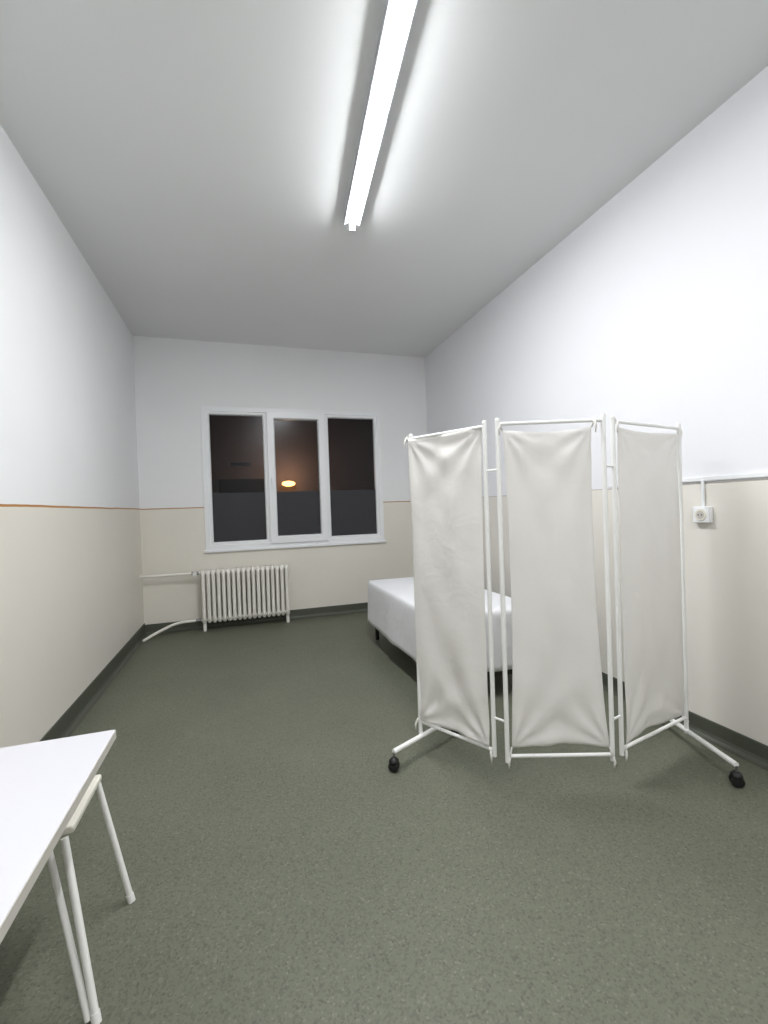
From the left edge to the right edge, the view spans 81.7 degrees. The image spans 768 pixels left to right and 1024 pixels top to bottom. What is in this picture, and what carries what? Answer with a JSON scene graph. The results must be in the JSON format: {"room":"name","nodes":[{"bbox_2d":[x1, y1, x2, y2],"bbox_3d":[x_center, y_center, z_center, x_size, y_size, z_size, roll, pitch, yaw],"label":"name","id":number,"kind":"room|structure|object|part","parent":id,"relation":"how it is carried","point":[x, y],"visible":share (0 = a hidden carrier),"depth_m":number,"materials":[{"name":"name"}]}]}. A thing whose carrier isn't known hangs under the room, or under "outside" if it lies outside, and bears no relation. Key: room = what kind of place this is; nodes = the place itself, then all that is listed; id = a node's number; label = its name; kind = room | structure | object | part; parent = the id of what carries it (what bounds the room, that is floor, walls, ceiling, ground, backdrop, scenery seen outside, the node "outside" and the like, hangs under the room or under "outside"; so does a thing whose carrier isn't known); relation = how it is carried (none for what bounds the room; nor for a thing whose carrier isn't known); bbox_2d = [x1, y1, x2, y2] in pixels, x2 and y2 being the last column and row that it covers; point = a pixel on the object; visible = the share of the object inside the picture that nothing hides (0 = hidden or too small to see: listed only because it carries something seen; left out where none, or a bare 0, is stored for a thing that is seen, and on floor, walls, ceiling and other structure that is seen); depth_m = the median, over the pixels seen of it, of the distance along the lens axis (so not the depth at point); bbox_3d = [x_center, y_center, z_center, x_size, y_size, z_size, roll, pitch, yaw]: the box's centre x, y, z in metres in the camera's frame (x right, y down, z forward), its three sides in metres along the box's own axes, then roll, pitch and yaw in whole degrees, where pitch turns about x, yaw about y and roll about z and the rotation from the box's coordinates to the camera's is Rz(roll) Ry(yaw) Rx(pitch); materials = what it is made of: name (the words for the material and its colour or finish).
{"room":"examination room","nodes":[
{"label":"examination room","id":0,"kind":"room"},
{"bbox_2d":[0,124,143,747],"bbox_3d":[-1.807,-0.312,1.504,0.150,3.585,7.960,-2,1,-18],"label":"wall","id":1,"kind":"structure","parent":0,"point":[71,586],"depth_m":2.96,"materials":[{"name":"white paint"}]},
{"bbox_2d":[39,623,147,741],"bbox_3d":[-1.655,1.405,1.552,0.045,0.140,7.960,-2,1,-18],"label":"baseboard","id":2,"kind":"structure","parent":1,"relation":"attached to","point":[69,721],"depth_m":3.47,"materials":[{"name":"plastic"}]},
{"bbox_2d":[218,463,263,492],"bbox_3d":[-3.346,-0.679,10.426,1.020,0.960,0.100,-2,1,-18],"label":"balcony","id":3,"kind":"object","parent":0,"point":[224,485],"depth_m":10.38,"materials":[{"name":"black"}]},
{"bbox_2d":[133,336,426,624],"bbox_3d":[-1.189,-0.383,6.033,4.070,3.585,0.300,-2,1,-18],"label":"wall","id":4,"kind":"structure","parent":0,"point":[173,378],"depth_m":5.69,"materials":[{"name":"white paint"}]},
{"bbox_2d":[145,602,367,634],"bbox_3d":[-1.078,1.349,5.887,3.770,0.120,0.045,-2,1,-18],"label":"baseboard","id":5,"kind":"structure","parent":4,"relation":"attached to","point":[150,629],"depth_m":5.76,"materials":[{"name":"plastic"}]},
{"bbox_2d":[200,406,383,549],"bbox_3d":[-1.146,-0.460,5.904,2.340,1.800,0.112,-2,1,-18],"label":"window","id":6,"kind":"structure","parent":4,"relation":"in","point":[203,409],"depth_m":5.83,"materials":[{"name":"white plastic"}]},
{"bbox_2d":[206,411,269,544],"bbox_3d":[-1.867,-0.433,5.696,0.728,1.690,0.072,-2,1,-18],"label":"window frame","id":7,"kind":"structure","parent":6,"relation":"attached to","point":[208,413],"depth_m":5.65,"materials":[{"name":"white plastic"}]},
{"bbox_3d":[-1.866,-0.433,5.693,0.664,1.626,0.006,-2,1,-18],"label":"glass","id":8,"kind":"object","parent":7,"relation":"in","visible":0},
{"bbox_2d":[212,492,266,541],"bbox_3d":[-1.848,0.064,5.694,0.660,0.626,0.002,-2,1,-18],"label":"film","id":9,"kind":"object","parent":8,"relation":"attached to","point":[236,516],"visible":1,"depth_m":5.69,"materials":[{"name":"grey plastic"}]},
{"bbox_3d":[-1.499,-0.447,5.810,0.060,1.680,0.078,-2,1,-18],"label":"mullion","id":10,"kind":"part","parent":6,"relation":"part of","materials":[{"name":"white plastic"}]},
{"bbox_3d":[-1.147,-0.460,5.908,0.760,1.720,0.104,-2,1,-18],"label":"middle sash","id":11,"kind":"part","parent":6,"relation":"part of","materials":[{"name":"white plastic"}]},
{"bbox_3d":[-0.803,-0.473,6.031,0.060,1.680,0.078,-2,1,-18],"label":"mullion","id":12,"kind":"part","parent":6,"relation":"part of","materials":[{"name":"white plastic"}]},
{"bbox_2d":[325,415,379,538],"bbox_3d":[-0.437,-0.487,6.150,0.728,1.690,0.072,-2,1,-18],"label":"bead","id":13,"kind":"object","parent":6,"relation":"attached to","point":[373,418],"visible":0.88,"depth_m":6.17,"materials":[{"name":"white plastic"}]},
{"bbox_3d":[-0.436,-0.487,6.147,0.664,1.626,0.006,-2,1,-18],"label":"glass","id":14,"kind":"object","parent":13,"relation":"in","visible":0},
{"bbox_2d":[330,490,376,535],"bbox_3d":[-0.417,0.011,6.148,0.660,0.626,0.002,-2,1,-18],"label":"film","id":15,"kind":"object","parent":14,"relation":"attached to","point":[353,512],"visible":1,"depth_m":6.15,"materials":[{"name":"grey plastic"}]},
{"bbox_3d":[-1.151,-0.460,5.920,0.586,1.546,0.006,-2,1,-18],"label":"window","id":16,"kind":"structure","parent":6,"relation":"in","visible":0},
{"bbox_2d":[277,491,320,535],"bbox_3d":[-1.133,0.018,5.921,0.582,0.586,0.002,-2,1,-18],"label":"film","id":17,"kind":"object","parent":16,"relation":"attached to","point":[298,512],"visible":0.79,"depth_m":5.92,"materials":[{"name":"grey plastic"}]},
{"bbox_2d":[204,540,385,552],"bbox_3d":[-1.108,0.453,5.893,2.380,0.032,0.055,-2,1,-18],"label":"sill","id":18,"kind":"structure","parent":4,"relation":"attached to","point":[378,541],"depth_m":5.84,"materials":[{"name":"white plastic"}]},
{"bbox_2d":[0,612,767,1023],"bbox_3d":[0.100,1.459,2.188,4.070,0.100,8.410,-2,1,-18],"label":"floor","id":19,"kind":"structure","parent":0,"point":[279,870],"depth_m":1.78,"materials":[{"name":"carpet"}]},
{"bbox_2d":[0,730,115,943],"bbox_3d":[-0.949,1.077,0.580,0.727,0.770,1.479,-2,1,-18],"label":"table","id":20,"kind":"object","parent":19,"relation":"on","point":[43,784],"visible":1,"depth_m":1.05,"materials":[{"name":"white laminate"}]},
{"bbox_2d":[47,774,135,1023],"bbox_3d":[-1.144,1.223,1.409,0.548,0.483,0.512,-2,1,-18],"label":"stool","id":21,"kind":"object","parent":19,"relation":"on","point":[91,1012],"visible":0.59,"depth_m":1.32,"materials":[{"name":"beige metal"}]},
{"bbox_3d":[-0.896,1.224,1.309,0.203,0.464,0.021,-2,1,35],"label":"leg","id":22,"kind":"part","parent":21,"relation":"part of","materials":[{"name":"white metal"}]},
{"bbox_3d":[-1.182,0.995,1.465,0.363,0.025,0.383,-2,1,-18],"label":"seat","id":23,"kind":"part","parent":21,"relation":"part of","materials":[{"name":"beige"}]},
{"bbox_3d":[-1.006,1.224,1.656,0.139,0.461,0.021,-2,1,5],"label":"leg","id":24,"kind":"part","parent":21,"relation":"part of","materials":[{"name":"white metal"}]},
{"bbox_2d":[140,564,289,641],"bbox_3d":[-2.018,1.074,5.420,1.706,0.743,0.276,-2,1,-21],"label":"radiator","id":25,"kind":"object","parent":19,"relation":"on","point":[214,573],"visible":1,"depth_m":5.50,"materials":[{"name":"metal"}]},
{"bbox_2d":[368,577,511,677],"bbox_3d":[0.516,1.050,4.145,0.937,0.646,1.880,-2,1,-18],"label":"bed","id":26,"kind":"object","parent":19,"relation":"on","point":[391,606],"visible":0.44,"depth_m":3.86,"materials":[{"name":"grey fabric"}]},
{"bbox_3d":[-0.073,1.316,4.834,0.044,0.140,0.044,-2,1,-18],"label":"leg","id":27,"kind":"part","parent":26,"relation":"part of","materials":[{"name":"black rubber"}]},
{"bbox_3d":[0.518,1.108,4.146,0.795,0.270,1.740,-2,1,-18],"label":"bed frame","id":28,"kind":"part","parent":26,"relation":"part of","materials":[{"name":"grey"}]},
{"bbox_2d":[388,413,744,787],"bbox_3d":[0.860,0.452,2.472,1.743,1.855,0.707,-2,1,-2],"label":"privacy screen","id":29,"kind":"object","parent":19,"relation":"on","point":[558,696],"visible":1,"depth_m":2.26,"materials":[{"name":"white fabric"}]},
{"bbox_3d":[0.185,0.435,2.579,0.023,1.752,0.023,-2,1,-18],"label":"post","id":30,"kind":"part","parent":29,"relation":"part of","materials":[{"name":"white metal"}]},
{"bbox_3d":[0.323,-0.427,2.412,0.520,0.018,0.018,-1,1,43],"label":"rail","id":31,"kind":"part","parent":29,"relation":"part of","materials":[{"name":"white metal"}]},
{"bbox_3d":[0.387,1.216,2.423,0.481,0.018,0.018,-1,1,43],"label":"rail","id":32,"kind":"part","parent":29,"relation":"part of","materials":[{"name":"white metal"}]},
{"bbox_3d":[0.534,0.397,2.249,0.023,1.691,0.023,-2,1,-18],"label":"post","id":33,"kind":"part","parent":29,"relation":"part of","materials":[{"name":"white metal"}]},
{"bbox_3d":[0.585,0.395,2.193,0.023,1.691,0.023,-2,1,-18],"label":"post","id":34,"kind":"part","parent":29,"relation":"part of","materials":[{"name":"white metal"}]},
{"bbox_3d":[0.813,-0.441,2.176,0.513,0.018,0.018,-2,1,2],"label":"rail","id":35,"kind":"part","parent":29,"relation":"part of","materials":[{"name":"white metal"}]},
{"bbox_3d":[0.869,1.202,2.194,0.513,0.018,0.018,-2,1,2],"label":"rail","id":36,"kind":"part","parent":29,"relation":"part of","materials":[{"name":"white metal"}]},
{"bbox_3d":[1.097,0.378,2.177,0.023,1.691,0.023,-2,1,-18],"label":"post","id":37,"kind":"part","parent":29,"relation":"part of","materials":[{"name":"white metal"}]},
{"bbox_3d":[1.167,0.375,2.222,0.023,1.691,0.023,-2,1,-18],"label":"post","id":38,"kind":"part","parent":29,"relation":"part of","materials":[{"name":"white metal"}]},
{"bbox_3d":[1.403,-0.463,2.364,0.609,0.018,0.018,-2,1,-30],"label":"rail","id":39,"kind":"part","parent":29,"relation":"part of","materials":[{"name":"white metal"}]},
{"bbox_3d":[1.459,1.180,2.381,0.609,0.018,0.018,-2,1,-30],"label":"rail","id":40,"kind":"part","parent":29,"relation":"part of","materials":[{"name":"white metal"}]},
{"bbox_3d":[1.696,0.384,2.524,0.023,1.752,0.023,-2,1,-18],"label":"post","id":41,"kind":"part","parent":29,"relation":"part of","materials":[{"name":"white metal"}]},
{"bbox_2d":[0,0,767,356],"bbox_3d":[-0.025,-2.224,2.148,4.070,0.100,8.410,-2,1,-18],"label":"ceiling","id":42,"kind":"structure","parent":0,"point":[198,156],"depth_m":2.57,"materials":[{"name":"paint"}]},
{"bbox_2d":[344,0,417,231],"bbox_3d":[-0.068,-2.127,2.517,0.122,0.097,1.600,-2,1,-12],"label":"fluorescent ceiling light","id":43,"kind":"object","parent":42,"relation":"attached to","point":[398,15],"visible":1,"depth_m":2.27,"materials":[{"name":"white plastic"}]},
{"bbox_2d":[425,66,767,745],"bbox_3d":[1.927,-0.452,2.689,0.150,3.585,7.960,-2,1,-18],"label":"wall","id":44,"kind":"structure","parent":0,"point":[653,309],"depth_m":2.71,"materials":[{"name":"white paint"}]},
{"bbox_2d":[602,672,767,770],"bbox_3d":[1.893,1.287,2.678,0.045,0.110,7.960,-2,1,-18],"label":"baseboard","id":45,"kind":"structure","parent":44,"relation":"attached to","point":[751,750],"depth_m":2.54,"materials":[{"name":"plastic"}]},
{"bbox_2d":[609,472,767,506],"bbox_3d":[2.359,-0.115,1.085,0.020,0.185,4.600,-2,1,-18],"label":"cable trunking","id":46,"kind":"object","parent":44,"relation":"attached to","point":[759,474],"visible":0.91,"depth_m":2.54,"materials":[{"name":"white plastic"}]},
{"bbox_2d":[693,506,712,522],"bbox_3d":[1.870,0.016,2.608,0.041,0.095,0.100,-2,1,-18],"label":"wall socket","id":47,"kind":"object","parent":44,"relation":"attached to","point":[700,514],"visible":1,"depth_m":2.59,"materials":[{"name":"white plastic"}]},
{"label":"outside","id":48,"kind":"structure","parent":0,"visible":0},
{"bbox_2d":[209,415,374,492],"bbox_3d":[-1.998,-1.618,11.064,21.000,12.000,0.300,-2,1,-18],"label":"night sky","id":49,"kind":"structure","parent":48,"point":[233,439],"depth_m":10.85,"materials":[{"name":"black"}]},
{"bbox_2d":[282,480,294,485],"bbox_3d":[-2.298,-0.685,10.665,0.312,0.145,0.278,-2,1,-18],"label":"wall lamp","id":50,"kind":"object","parent":49,"relation":"attached to","point":[287,482],"visible":1,"depth_m":10.55,"materials":[{"name":"yellow glass"}]}
]}

